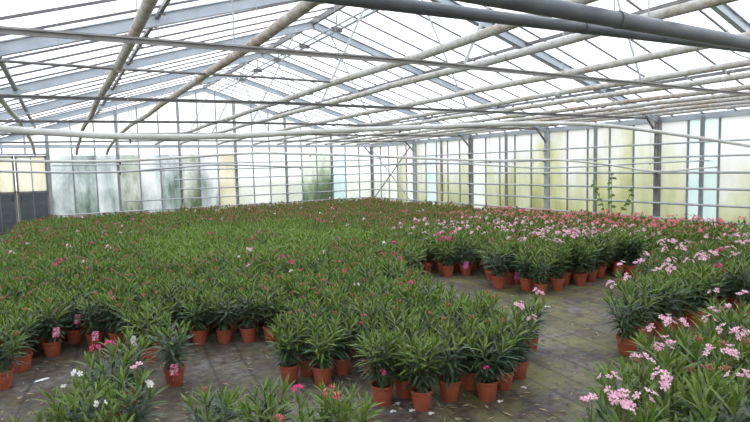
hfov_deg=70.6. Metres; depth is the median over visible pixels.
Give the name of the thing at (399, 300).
potted oleander
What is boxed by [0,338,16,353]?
pot
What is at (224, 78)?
window
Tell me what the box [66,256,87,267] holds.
potted oleander
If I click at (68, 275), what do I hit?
potted oleander
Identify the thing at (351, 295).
potted oleander
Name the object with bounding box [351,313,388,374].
potted oleander
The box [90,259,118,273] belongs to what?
potted oleander
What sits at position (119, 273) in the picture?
potted oleander
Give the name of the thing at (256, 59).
window
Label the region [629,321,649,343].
pot
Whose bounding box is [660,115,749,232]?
window
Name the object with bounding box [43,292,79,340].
potted oleander
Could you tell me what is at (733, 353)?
potted oleander
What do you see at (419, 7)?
supply pipe
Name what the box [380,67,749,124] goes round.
purlin
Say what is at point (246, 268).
potted oleander
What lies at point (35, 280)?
potted oleander
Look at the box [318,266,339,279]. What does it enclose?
potted oleander
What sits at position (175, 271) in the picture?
potted oleander
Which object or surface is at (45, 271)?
potted oleander
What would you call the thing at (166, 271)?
potted oleander
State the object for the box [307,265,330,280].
potted oleander
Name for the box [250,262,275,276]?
potted oleander
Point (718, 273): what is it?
potted oleander
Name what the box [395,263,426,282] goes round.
potted oleander
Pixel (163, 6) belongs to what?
purlin
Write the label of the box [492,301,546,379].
potted oleander
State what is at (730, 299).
pot
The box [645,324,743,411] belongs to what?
potted oleander
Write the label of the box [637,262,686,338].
potted oleander
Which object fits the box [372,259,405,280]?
potted oleander
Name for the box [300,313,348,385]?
potted oleander
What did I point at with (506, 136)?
wall column
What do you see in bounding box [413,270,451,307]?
potted oleander
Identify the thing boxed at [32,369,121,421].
potted oleander
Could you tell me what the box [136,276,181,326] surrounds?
potted oleander
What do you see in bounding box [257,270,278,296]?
potted oleander
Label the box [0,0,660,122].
roof truss
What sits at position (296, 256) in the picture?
potted oleander
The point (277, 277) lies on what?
potted oleander
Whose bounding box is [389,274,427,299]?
potted oleander
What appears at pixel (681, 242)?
potted oleander
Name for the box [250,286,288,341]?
potted oleander
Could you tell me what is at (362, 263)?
potted oleander
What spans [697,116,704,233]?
wall column
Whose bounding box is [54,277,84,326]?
potted oleander
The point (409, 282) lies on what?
potted oleander
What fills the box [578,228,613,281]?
potted oleander
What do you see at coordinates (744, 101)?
pipe
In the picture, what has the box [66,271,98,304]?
potted oleander
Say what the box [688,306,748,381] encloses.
potted oleander
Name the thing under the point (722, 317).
potted oleander
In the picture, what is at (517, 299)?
potted oleander
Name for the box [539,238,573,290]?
potted oleander
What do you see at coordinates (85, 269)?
potted oleander
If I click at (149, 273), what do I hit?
potted oleander
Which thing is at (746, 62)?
pipe
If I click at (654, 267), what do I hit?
potted oleander
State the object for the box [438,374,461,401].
pot
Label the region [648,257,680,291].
potted oleander
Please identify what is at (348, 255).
potted oleander
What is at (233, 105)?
wall column
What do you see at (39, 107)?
roof truss
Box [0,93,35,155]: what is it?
pipe
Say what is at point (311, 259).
potted oleander
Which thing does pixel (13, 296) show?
potted oleander
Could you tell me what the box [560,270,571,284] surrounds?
pot
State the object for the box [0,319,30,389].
potted oleander
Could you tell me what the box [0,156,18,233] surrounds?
door
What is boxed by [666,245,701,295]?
potted oleander
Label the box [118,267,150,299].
potted oleander
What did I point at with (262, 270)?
potted oleander
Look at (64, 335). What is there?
pot
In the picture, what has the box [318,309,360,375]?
potted oleander
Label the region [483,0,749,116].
window
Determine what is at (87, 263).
potted oleander
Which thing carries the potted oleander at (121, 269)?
on the floor
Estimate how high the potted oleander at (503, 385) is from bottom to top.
0.579 m
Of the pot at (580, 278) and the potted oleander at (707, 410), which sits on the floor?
the potted oleander at (707, 410)
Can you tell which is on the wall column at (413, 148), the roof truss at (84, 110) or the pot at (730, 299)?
the roof truss at (84, 110)
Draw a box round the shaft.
[213,9,382,93]
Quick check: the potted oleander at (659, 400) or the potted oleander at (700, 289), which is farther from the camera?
the potted oleander at (700, 289)
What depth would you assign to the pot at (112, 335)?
5.32 m
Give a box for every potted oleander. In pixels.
[0,259,17,270]
[0,259,20,279]
[0,270,34,290]
[0,276,13,292]
[0,277,34,311]
[0,296,29,353]
[0,306,44,350]
[0,307,44,372]
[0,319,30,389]
[1,296,18,333]
[2,268,22,275]
[4,287,38,310]
[5,276,36,316]
[6,266,33,280]
[9,405,78,421]
[11,278,40,297]
[12,258,34,274]
[12,286,53,342]
[16,267,41,287]
[22,281,53,322]
[22,292,63,348]
[24,297,73,356]
[26,258,56,272]
[26,262,65,302]
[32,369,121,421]
[33,262,68,279]
[33,287,63,315]
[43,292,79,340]
[47,269,76,287]
[49,277,71,293]
[52,258,69,275]
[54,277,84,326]
[54,285,93,343]
[57,277,100,330]
[65,260,99,279]
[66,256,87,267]
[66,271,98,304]
[69,340,141,420]
[70,291,115,347]
[73,260,108,280]
[80,399,134,421]
[87,281,112,323]
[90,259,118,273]
[90,274,106,289]
[91,291,141,347]
[92,268,125,288]
[93,279,139,321]
[94,276,124,327]
[95,361,168,421]
[97,286,137,324]
[99,327,154,405]
[102,265,124,276]
[102,272,133,293]
[105,261,140,292]
[110,297,149,350]
[112,258,138,268]
[114,255,141,273]
[116,273,149,318]
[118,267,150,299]
[120,301,171,363]
[123,260,148,272]
[126,284,169,338]
[127,255,148,270]
[134,274,156,287]
[134,282,160,300]
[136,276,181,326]
[137,291,179,344]
[141,257,174,277]
[141,267,169,281]
[142,253,168,267]
[143,314,197,386]
[151,282,195,337]
[155,270,184,309]
[155,275,188,320]
[158,264,178,274]
[167,254,197,270]
[169,264,196,280]
[171,276,207,330]
[171,379,248,421]
[173,273,196,310]
[176,258,202,275]
[177,289,219,344]
[178,267,205,285]
[180,281,216,334]
[181,255,198,263]
[186,260,218,279]
[191,259,211,272]
[192,268,223,312]
[195,277,225,327]
[200,252,222,268]
[201,260,227,273]
[202,267,238,315]
[203,287,242,343]
[208,250,235,265]
[210,279,247,331]
[211,259,240,276]
[218,273,253,324]
[221,257,256,280]
[228,374,298,421]
[231,267,260,288]
[231,287,265,342]
[233,258,262,274]
[233,276,265,326]
[241,247,267,286]
[243,264,267,301]
[243,275,272,320]
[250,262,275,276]
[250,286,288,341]
[255,276,291,321]
[256,259,276,273]
[256,279,288,323]
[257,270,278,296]
[259,250,286,274]
[263,266,283,279]
[264,254,295,276]
[266,311,313,383]
[268,384,337,421]
[275,274,297,317]
[278,269,298,280]
[279,270,313,321]
[280,295,318,353]
[281,251,304,266]
[283,309,327,376]
[284,262,309,277]
[286,268,317,300]
[286,282,327,336]
[287,254,318,276]
[293,282,327,308]
[300,269,317,279]
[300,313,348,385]
[303,297,344,358]
[305,272,339,293]
[305,379,383,421]
[306,251,333,273]
[306,282,344,332]
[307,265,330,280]
[309,268,331,288]
[314,283,348,319]
[315,255,340,264]
[316,259,345,277]
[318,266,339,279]
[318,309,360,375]
[325,279,349,317]
[327,289,369,355]
[329,269,362,308]
[330,254,348,266]
[334,249,353,263]
[338,267,362,292]
[339,293,369,334]
[340,261,360,286]
[343,283,375,325]
[345,256,367,269]
[345,327,407,406]
[346,277,374,314]
[348,293,399,356]
[349,255,371,284]
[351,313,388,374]
[353,273,375,303]
[353,288,396,326]
[355,262,383,297]
[356,260,384,280]
[363,258,381,274]
[364,275,398,305]
[370,302,422,371]
[372,256,403,277]
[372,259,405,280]
[373,273,399,295]
[375,322,424,398]
[377,252,406,277]
[383,297,424,335]
[386,255,407,271]
[387,283,428,344]
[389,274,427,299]
[389,331,451,411]
[390,269,420,288]
[391,280,418,313]
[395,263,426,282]
[396,271,421,292]
[400,278,443,310]
[404,310,443,372]
[410,297,442,334]
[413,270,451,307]
[413,302,445,344]
[421,315,481,401]
[427,281,473,344]
[432,231,462,276]
[433,294,482,346]
[436,302,481,370]
[445,315,494,390]
[451,232,480,275]
[453,319,519,401]
[457,294,513,363]
[468,288,505,342]
[471,226,490,267]
[472,314,529,390]
[478,240,513,288]
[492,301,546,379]
[494,239,521,283]
[500,238,530,283]
[508,287,550,351]
[510,237,542,290]
[528,255,558,294]
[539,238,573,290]
[543,229,584,284]
[567,232,596,285]
[570,371,671,421]
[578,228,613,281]
[582,352,687,421]
[585,229,618,277]
[594,272,662,355]
[600,387,677,421]
[606,335,697,421]
[610,224,649,276]
[611,230,648,274]
[612,259,670,343]
[623,314,693,385]
[632,373,716,421]
[637,251,674,286]
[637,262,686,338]
[637,360,745,421]
[639,239,670,274]
[644,257,682,312]
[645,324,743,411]
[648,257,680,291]
[652,247,682,270]
[654,238,686,259]
[658,264,702,331]
[660,257,697,313]
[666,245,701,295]
[667,242,705,263]
[667,317,729,377]
[669,240,698,254]
[669,368,749,421]
[673,323,749,399]
[674,343,749,421]
[677,252,723,307]
[677,254,720,327]
[681,250,710,267]
[682,243,721,258]
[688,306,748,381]
[693,288,749,338]
[695,234,725,253]
[695,263,730,320]
[696,237,723,250]
[700,249,736,305]
[700,290,749,370]
[704,234,734,247]
[706,247,730,281]
[715,251,749,308]
[716,241,741,254]
[718,232,749,253]
[718,238,749,299]
[719,230,749,246]
[721,257,749,318]
[724,240,749,257]
[725,264,749,302]
[729,326,749,370]
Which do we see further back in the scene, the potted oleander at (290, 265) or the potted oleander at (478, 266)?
the potted oleander at (478, 266)
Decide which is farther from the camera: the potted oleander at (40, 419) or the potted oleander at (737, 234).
the potted oleander at (737, 234)
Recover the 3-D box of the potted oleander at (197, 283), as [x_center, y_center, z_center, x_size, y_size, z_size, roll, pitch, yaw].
[-2.027,1.012,5.874,0.491,0.606,0.431,0,5,13]
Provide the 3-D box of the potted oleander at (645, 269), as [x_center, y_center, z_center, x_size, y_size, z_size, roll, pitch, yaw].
[3.398,0.814,6.407,0.451,0.647,0.484,1,6,31]
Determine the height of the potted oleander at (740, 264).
0.570 m
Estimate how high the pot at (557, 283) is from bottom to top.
0.171 m
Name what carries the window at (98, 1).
attached to the beam
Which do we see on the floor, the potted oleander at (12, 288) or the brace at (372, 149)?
the potted oleander at (12, 288)
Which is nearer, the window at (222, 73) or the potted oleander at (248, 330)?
the potted oleander at (248, 330)
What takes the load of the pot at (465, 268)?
on the potted oleander at (465, 266)
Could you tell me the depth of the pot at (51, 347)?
5.10 m
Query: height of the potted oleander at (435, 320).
0.526 m
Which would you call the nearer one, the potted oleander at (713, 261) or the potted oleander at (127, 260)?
the potted oleander at (713, 261)
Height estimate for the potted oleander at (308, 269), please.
0.505 m
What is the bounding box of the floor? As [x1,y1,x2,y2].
[0,236,749,421]
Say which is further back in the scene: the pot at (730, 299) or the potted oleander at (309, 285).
the pot at (730, 299)
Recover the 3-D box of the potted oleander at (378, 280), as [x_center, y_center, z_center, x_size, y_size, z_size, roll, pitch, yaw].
[0.124,0.987,5.975,0.418,0.534,0.446,1,5,26]
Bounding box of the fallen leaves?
[1,270,630,421]
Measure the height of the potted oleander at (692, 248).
0.694 m
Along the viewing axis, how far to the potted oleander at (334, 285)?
5.42 m
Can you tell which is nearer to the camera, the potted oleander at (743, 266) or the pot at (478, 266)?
the potted oleander at (743, 266)
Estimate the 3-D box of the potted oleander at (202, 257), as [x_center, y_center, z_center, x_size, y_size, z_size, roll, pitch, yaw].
[-2.356,0.889,7.656,0.446,0.571,0.392,-3,5,-21]
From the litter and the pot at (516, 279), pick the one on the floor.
the litter
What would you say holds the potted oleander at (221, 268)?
on the floor
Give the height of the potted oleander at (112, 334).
0.588 m
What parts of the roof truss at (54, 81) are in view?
hanger rod, hanger rod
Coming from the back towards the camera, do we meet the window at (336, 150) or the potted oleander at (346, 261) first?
the window at (336, 150)
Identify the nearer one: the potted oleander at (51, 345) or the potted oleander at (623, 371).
the potted oleander at (623, 371)
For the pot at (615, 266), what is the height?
0.226 m
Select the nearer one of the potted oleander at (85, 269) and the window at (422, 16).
the potted oleander at (85, 269)
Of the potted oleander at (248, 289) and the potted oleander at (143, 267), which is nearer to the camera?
the potted oleander at (248, 289)
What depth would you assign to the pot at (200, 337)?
5.35 m
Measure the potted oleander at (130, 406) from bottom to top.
0.636 m
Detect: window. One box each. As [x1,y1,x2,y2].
[0,0,329,82]
[0,0,331,86]
[0,37,283,111]
[0,63,239,125]
[0,73,222,138]
[0,135,45,155]
[48,111,119,220]
[115,102,181,214]
[178,89,235,210]
[209,78,374,138]
[233,97,286,205]
[235,59,440,140]
[280,33,521,134]
[284,117,331,205]
[325,0,622,127]
[332,136,370,200]
[372,144,412,204]
[416,139,468,207]
[473,133,543,215]
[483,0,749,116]
[549,123,653,219]
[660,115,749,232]
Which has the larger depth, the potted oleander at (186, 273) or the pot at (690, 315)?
the potted oleander at (186, 273)
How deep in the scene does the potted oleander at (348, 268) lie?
6.38 m
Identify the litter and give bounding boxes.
[43,306,549,414]
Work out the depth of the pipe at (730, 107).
11.41 m
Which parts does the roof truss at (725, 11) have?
hanger rod, hanger rod, hanger rod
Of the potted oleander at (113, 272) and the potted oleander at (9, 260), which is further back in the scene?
the potted oleander at (9, 260)
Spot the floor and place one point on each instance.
(219, 363)
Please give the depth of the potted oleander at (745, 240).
6.73 m
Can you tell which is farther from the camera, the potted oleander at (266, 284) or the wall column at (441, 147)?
the wall column at (441, 147)
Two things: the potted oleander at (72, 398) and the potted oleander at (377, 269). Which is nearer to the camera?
the potted oleander at (72, 398)
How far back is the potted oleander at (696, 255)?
5.89 m
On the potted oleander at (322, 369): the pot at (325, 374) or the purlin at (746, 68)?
the pot at (325, 374)
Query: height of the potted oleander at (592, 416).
0.747 m
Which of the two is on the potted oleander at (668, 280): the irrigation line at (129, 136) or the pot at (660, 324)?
the pot at (660, 324)
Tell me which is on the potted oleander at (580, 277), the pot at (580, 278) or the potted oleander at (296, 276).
the pot at (580, 278)
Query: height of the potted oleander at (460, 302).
0.626 m
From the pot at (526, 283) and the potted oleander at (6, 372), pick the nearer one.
the potted oleander at (6, 372)
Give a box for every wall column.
[45,136,53,216]
[114,114,121,213]
[176,97,183,206]
[232,104,239,206]
[284,118,288,203]
[330,136,333,198]
[364,147,372,196]
[372,148,373,195]
[403,140,416,201]
[440,140,442,206]
[459,134,472,205]
[505,134,507,208]
[535,126,548,212]
[593,127,597,211]
[646,115,661,221]
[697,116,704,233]
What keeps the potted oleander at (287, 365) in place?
on the floor
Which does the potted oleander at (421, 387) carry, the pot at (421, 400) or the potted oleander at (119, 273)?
the pot at (421, 400)
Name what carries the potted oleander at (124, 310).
on the floor
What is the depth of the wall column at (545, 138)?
13.89 m
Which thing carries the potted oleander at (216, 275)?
on the floor
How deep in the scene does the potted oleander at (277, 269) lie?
6.78 m
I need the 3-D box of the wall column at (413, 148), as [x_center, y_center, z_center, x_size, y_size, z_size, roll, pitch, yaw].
[1.254,-1.211,19.035,0.474,2.688,0.110,-4,6,-31]
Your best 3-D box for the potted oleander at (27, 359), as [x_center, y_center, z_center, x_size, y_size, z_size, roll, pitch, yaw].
[-3.229,1.151,4.759,0.425,0.574,0.456,-4,5,-24]
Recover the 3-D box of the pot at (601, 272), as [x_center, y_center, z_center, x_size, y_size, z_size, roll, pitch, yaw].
[3.393,0.915,8.026,0.203,0.177,0.203,-4,6,-31]
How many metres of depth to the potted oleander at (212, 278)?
5.92 m
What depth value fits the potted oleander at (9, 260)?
7.40 m
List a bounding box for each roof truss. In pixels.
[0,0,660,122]
[0,0,749,95]
[0,21,548,131]
[0,53,471,138]
[0,72,414,143]
[0,87,369,144]
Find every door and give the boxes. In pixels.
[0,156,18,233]
[14,156,50,222]
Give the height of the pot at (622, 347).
0.170 m
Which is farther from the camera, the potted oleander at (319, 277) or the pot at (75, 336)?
the potted oleander at (319, 277)
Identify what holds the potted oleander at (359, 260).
on the floor
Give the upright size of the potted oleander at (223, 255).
0.640 m
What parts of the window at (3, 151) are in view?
sill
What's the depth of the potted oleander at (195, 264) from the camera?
7.09 m
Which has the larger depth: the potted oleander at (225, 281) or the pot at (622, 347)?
the potted oleander at (225, 281)
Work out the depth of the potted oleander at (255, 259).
7.10 m
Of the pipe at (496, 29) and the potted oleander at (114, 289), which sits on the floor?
the potted oleander at (114, 289)
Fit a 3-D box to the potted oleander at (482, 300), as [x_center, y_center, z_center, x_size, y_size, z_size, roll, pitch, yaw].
[0.997,1.023,4.947,0.455,0.591,0.460,1,5,30]
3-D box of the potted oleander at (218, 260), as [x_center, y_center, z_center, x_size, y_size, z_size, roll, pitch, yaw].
[-1.980,0.918,7.042,0.476,0.597,0.500,-4,5,-24]
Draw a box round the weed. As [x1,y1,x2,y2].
[590,173,634,215]
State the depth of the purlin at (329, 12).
11.38 m
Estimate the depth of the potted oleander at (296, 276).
6.09 m
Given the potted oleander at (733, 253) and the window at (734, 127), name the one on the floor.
the potted oleander at (733, 253)
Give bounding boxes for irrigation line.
[0,68,749,147]
[0,102,716,172]
[0,105,708,174]
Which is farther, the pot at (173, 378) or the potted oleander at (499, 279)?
the potted oleander at (499, 279)
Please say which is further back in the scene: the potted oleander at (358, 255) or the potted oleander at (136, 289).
the potted oleander at (358, 255)
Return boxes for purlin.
[0,57,35,127]
[95,0,170,116]
[203,5,345,88]
[278,0,691,113]
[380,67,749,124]
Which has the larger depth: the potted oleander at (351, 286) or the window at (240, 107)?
the window at (240, 107)
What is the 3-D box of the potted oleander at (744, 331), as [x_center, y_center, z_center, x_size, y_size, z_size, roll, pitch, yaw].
[2.532,1.088,3.510,0.399,0.625,0.454,2,6,34]
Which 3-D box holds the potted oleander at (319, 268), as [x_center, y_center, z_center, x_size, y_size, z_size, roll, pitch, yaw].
[-0.596,0.962,6.217,0.485,0.579,0.461,-3,5,-19]
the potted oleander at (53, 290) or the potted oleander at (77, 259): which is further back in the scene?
the potted oleander at (77, 259)
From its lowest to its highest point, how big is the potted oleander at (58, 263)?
0.591 m
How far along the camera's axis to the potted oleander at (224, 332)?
5.34 m
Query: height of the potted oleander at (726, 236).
0.670 m
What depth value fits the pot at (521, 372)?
4.29 m
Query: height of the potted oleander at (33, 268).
0.566 m
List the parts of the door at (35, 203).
glass, panel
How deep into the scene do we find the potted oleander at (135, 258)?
7.25 m
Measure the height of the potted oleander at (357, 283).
0.537 m
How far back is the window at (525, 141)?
15.13 m
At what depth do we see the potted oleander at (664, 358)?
3.15 m
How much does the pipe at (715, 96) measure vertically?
0.678 m
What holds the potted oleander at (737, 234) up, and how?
on the floor
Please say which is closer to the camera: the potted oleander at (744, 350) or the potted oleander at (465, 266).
the potted oleander at (744, 350)
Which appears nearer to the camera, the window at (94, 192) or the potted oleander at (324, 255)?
the potted oleander at (324, 255)
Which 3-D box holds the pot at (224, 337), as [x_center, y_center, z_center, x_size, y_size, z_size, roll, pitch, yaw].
[-1.537,1.269,5.416,0.167,0.146,0.167,-4,6,-31]
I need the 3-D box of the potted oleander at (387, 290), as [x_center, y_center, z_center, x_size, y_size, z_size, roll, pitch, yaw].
[0.085,0.984,5.663,0.497,0.594,0.473,0,5,11]
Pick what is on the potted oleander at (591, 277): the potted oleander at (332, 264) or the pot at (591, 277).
the pot at (591, 277)
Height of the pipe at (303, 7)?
1.274 m
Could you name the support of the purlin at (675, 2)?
attached to the roof truss at (39, 107)
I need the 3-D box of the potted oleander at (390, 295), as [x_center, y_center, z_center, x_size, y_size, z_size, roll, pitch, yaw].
[0.042,1.030,5.099,0.440,0.597,0.506,2,6,39]
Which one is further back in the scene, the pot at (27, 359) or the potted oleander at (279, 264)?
the potted oleander at (279, 264)
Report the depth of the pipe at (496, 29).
4.90 m
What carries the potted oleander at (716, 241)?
on the floor
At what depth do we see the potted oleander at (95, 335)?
5.32 m
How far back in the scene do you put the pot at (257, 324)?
5.88 m
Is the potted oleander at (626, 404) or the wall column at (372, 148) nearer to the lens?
the potted oleander at (626, 404)
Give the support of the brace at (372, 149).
attached to the brace at (410, 146)
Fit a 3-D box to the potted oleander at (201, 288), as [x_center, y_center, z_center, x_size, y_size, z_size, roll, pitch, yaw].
[-1.865,1.038,5.665,0.422,0.582,0.485,-5,6,-38]
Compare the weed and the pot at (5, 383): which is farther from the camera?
the weed
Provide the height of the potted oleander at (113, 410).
0.538 m
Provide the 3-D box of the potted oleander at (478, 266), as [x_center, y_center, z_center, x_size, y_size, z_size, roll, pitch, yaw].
[1.838,0.596,9.024,0.526,0.723,0.491,2,6,35]
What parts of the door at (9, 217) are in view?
glass, panel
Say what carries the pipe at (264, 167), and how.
attached to the wall column at (233, 105)
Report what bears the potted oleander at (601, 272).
on the floor
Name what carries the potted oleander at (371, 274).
on the floor
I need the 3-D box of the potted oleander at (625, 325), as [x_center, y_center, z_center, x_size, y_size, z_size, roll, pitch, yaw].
[2.266,0.940,4.797,0.595,0.720,0.507,-1,5,3]
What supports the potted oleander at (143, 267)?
on the floor
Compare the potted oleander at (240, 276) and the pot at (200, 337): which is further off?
the potted oleander at (240, 276)
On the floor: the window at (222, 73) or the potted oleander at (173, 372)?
the potted oleander at (173, 372)
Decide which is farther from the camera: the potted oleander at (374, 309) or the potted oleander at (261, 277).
the potted oleander at (261, 277)
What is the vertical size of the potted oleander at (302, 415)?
0.589 m
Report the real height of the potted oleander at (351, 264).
0.539 m
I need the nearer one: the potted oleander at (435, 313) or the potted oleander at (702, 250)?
the potted oleander at (435, 313)
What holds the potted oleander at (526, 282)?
on the floor
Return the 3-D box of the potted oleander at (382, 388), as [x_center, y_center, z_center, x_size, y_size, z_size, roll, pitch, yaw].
[0.053,1.130,3.912,0.460,0.596,0.464,-5,6,-39]
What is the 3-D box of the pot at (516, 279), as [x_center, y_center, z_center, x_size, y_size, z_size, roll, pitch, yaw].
[2.080,0.972,7.765,0.195,0.171,0.195,-4,6,-31]
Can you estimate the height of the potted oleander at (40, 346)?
0.581 m
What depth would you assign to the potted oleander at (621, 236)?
8.00 m
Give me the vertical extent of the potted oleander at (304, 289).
0.606 m
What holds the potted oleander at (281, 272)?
on the floor
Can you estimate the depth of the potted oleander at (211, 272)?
6.40 m
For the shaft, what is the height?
0.300 m
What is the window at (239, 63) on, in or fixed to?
attached to the beam
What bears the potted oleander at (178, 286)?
on the floor
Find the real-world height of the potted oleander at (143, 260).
0.572 m
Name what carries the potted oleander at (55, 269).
on the floor
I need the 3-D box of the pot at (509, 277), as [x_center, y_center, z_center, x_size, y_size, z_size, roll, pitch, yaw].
[1.966,0.969,7.777,0.205,0.180,0.205,-4,6,-31]
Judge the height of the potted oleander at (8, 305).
0.594 m
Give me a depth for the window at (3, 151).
15.61 m
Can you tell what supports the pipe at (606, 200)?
attached to the wall column at (545, 138)
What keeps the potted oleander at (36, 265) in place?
on the floor
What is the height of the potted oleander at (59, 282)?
0.531 m
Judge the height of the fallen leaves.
0.006 m
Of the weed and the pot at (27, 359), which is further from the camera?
the weed
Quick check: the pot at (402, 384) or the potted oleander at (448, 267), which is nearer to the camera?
the pot at (402, 384)
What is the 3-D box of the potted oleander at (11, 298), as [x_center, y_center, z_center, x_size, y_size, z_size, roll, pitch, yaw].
[-3.822,1.121,5.417,0.413,0.552,0.465,-1,5,8]
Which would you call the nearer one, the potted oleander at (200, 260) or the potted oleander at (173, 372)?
the potted oleander at (173, 372)
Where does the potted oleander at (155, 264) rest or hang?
on the floor
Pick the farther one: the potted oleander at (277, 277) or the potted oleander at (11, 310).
the potted oleander at (277, 277)
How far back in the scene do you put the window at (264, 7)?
7.69 m
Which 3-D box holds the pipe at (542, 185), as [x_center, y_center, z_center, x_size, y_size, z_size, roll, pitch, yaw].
[5.144,-0.589,12.737,0.139,0.062,20.650,-4,6,-31]
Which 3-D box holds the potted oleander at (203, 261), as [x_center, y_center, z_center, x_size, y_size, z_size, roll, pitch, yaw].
[-2.252,0.936,6.885,0.478,0.601,0.446,-1,5,5]
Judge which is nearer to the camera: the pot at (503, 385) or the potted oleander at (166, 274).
the pot at (503, 385)
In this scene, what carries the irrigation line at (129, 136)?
hanging from the pipe at (146, 7)
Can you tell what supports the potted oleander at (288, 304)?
on the floor
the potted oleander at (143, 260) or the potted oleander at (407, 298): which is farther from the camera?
the potted oleander at (143, 260)
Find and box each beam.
[0,145,371,147]
[372,108,749,146]
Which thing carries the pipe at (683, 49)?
attached to the roof truss at (84, 110)
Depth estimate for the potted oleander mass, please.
10.06 m
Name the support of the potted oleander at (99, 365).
on the floor
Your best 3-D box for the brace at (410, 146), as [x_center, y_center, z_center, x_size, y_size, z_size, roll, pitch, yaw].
[0.611,-1.410,20.329,0.030,2.024,2.718,-4,6,-31]
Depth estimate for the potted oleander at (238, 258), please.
6.79 m
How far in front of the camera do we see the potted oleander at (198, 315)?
5.34 m
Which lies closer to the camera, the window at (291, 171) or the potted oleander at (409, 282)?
the potted oleander at (409, 282)
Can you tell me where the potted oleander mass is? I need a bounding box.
[0,196,749,417]
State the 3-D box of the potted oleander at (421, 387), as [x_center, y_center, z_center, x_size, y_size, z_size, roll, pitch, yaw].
[0.333,1.141,3.819,0.448,0.575,0.443,1,6,31]
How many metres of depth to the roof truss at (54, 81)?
9.60 m
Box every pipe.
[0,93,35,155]
[52,160,368,165]
[58,197,366,215]
[75,0,157,154]
[106,0,320,154]
[124,189,369,210]
[140,167,288,171]
[154,0,598,144]
[175,173,369,180]
[175,181,369,197]
[178,0,738,144]
[217,14,749,144]
[253,0,749,144]
[277,13,749,144]
[299,0,749,52]
[306,53,749,144]
[324,83,749,144]
[341,96,749,144]
[356,100,749,144]
[370,104,749,144]
[370,139,749,158]
[370,171,749,173]
[370,181,749,190]
[370,189,749,208]
[372,197,749,225]
[386,154,749,165]
[452,0,749,50]
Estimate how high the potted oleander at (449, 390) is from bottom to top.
0.624 m
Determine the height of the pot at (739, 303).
0.173 m
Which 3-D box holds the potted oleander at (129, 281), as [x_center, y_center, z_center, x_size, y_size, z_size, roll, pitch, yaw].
[-2.785,1.005,6.167,0.513,0.609,0.449,1,5,24]
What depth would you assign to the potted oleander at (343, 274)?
6.08 m
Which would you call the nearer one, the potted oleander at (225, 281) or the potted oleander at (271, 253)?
the potted oleander at (225, 281)
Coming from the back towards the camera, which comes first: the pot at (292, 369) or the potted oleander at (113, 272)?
the potted oleander at (113, 272)
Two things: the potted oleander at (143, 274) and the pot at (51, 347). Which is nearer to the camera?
the pot at (51, 347)
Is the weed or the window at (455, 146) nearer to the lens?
the weed
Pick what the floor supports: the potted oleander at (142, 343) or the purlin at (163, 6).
the potted oleander at (142, 343)
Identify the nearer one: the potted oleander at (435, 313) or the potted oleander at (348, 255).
the potted oleander at (435, 313)
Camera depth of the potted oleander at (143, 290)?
5.48 m
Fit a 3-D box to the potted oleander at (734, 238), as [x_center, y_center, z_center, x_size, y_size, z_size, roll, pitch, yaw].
[5.259,0.639,7.686,0.578,0.693,0.542,2,6,34]
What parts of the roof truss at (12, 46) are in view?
hanger rod, hanger rod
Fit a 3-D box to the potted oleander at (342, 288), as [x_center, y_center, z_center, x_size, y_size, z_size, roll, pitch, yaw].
[-0.434,1.011,5.719,0.383,0.556,0.436,0,5,13]
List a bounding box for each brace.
[372,149,411,201]
[373,146,410,198]
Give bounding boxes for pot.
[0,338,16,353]
[0,366,13,389]
[10,351,32,372]
[35,334,48,348]
[42,338,61,356]
[58,325,68,340]
[65,326,83,343]
[85,329,103,347]
[108,329,125,347]
[121,379,142,405]
[141,343,157,363]
[162,362,184,386]
[165,321,181,337]
[190,326,207,344]
[216,326,232,343]
[223,316,238,331]
[240,325,256,342]
[246,314,258,326]
[263,324,276,341]
[279,360,299,383]
[298,354,314,376]
[311,362,332,385]
[332,354,350,375]
[347,337,359,355]
[361,356,377,374]
[371,379,393,406]
[393,372,412,398]
[410,384,432,411]
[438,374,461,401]
[441,264,453,276]
[459,263,471,275]
[460,367,479,390]
[475,257,482,267]
[475,376,498,401]
[492,274,505,288]
[493,366,513,390]
[502,270,514,283]
[508,357,528,379]
[511,271,520,283]
[519,276,534,290]
[522,332,538,351]
[535,282,546,294]
[550,276,564,290]
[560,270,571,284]
[573,272,587,285]
[584,268,597,281]
[594,264,605,277]
[612,261,626,274]
[616,332,638,355]
[624,263,637,276]
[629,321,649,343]
[648,319,665,338]
[666,312,686,331]
[684,308,705,327]
[722,293,736,308]
[734,302,749,318]
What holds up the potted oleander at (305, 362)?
on the floor
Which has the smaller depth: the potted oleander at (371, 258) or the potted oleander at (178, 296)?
the potted oleander at (178, 296)
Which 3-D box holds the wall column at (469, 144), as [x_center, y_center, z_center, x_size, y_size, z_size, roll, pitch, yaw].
[2.814,-1.031,16.420,0.474,2.688,0.110,-4,6,-31]
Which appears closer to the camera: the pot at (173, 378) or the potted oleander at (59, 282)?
the pot at (173, 378)
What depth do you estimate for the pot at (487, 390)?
3.91 m
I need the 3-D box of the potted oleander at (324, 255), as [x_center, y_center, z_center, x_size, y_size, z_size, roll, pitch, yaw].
[-0.669,0.870,7.555,0.419,0.543,0.451,-4,5,-25]
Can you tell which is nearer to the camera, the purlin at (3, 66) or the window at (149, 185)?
the purlin at (3, 66)
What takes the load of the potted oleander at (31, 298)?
on the floor

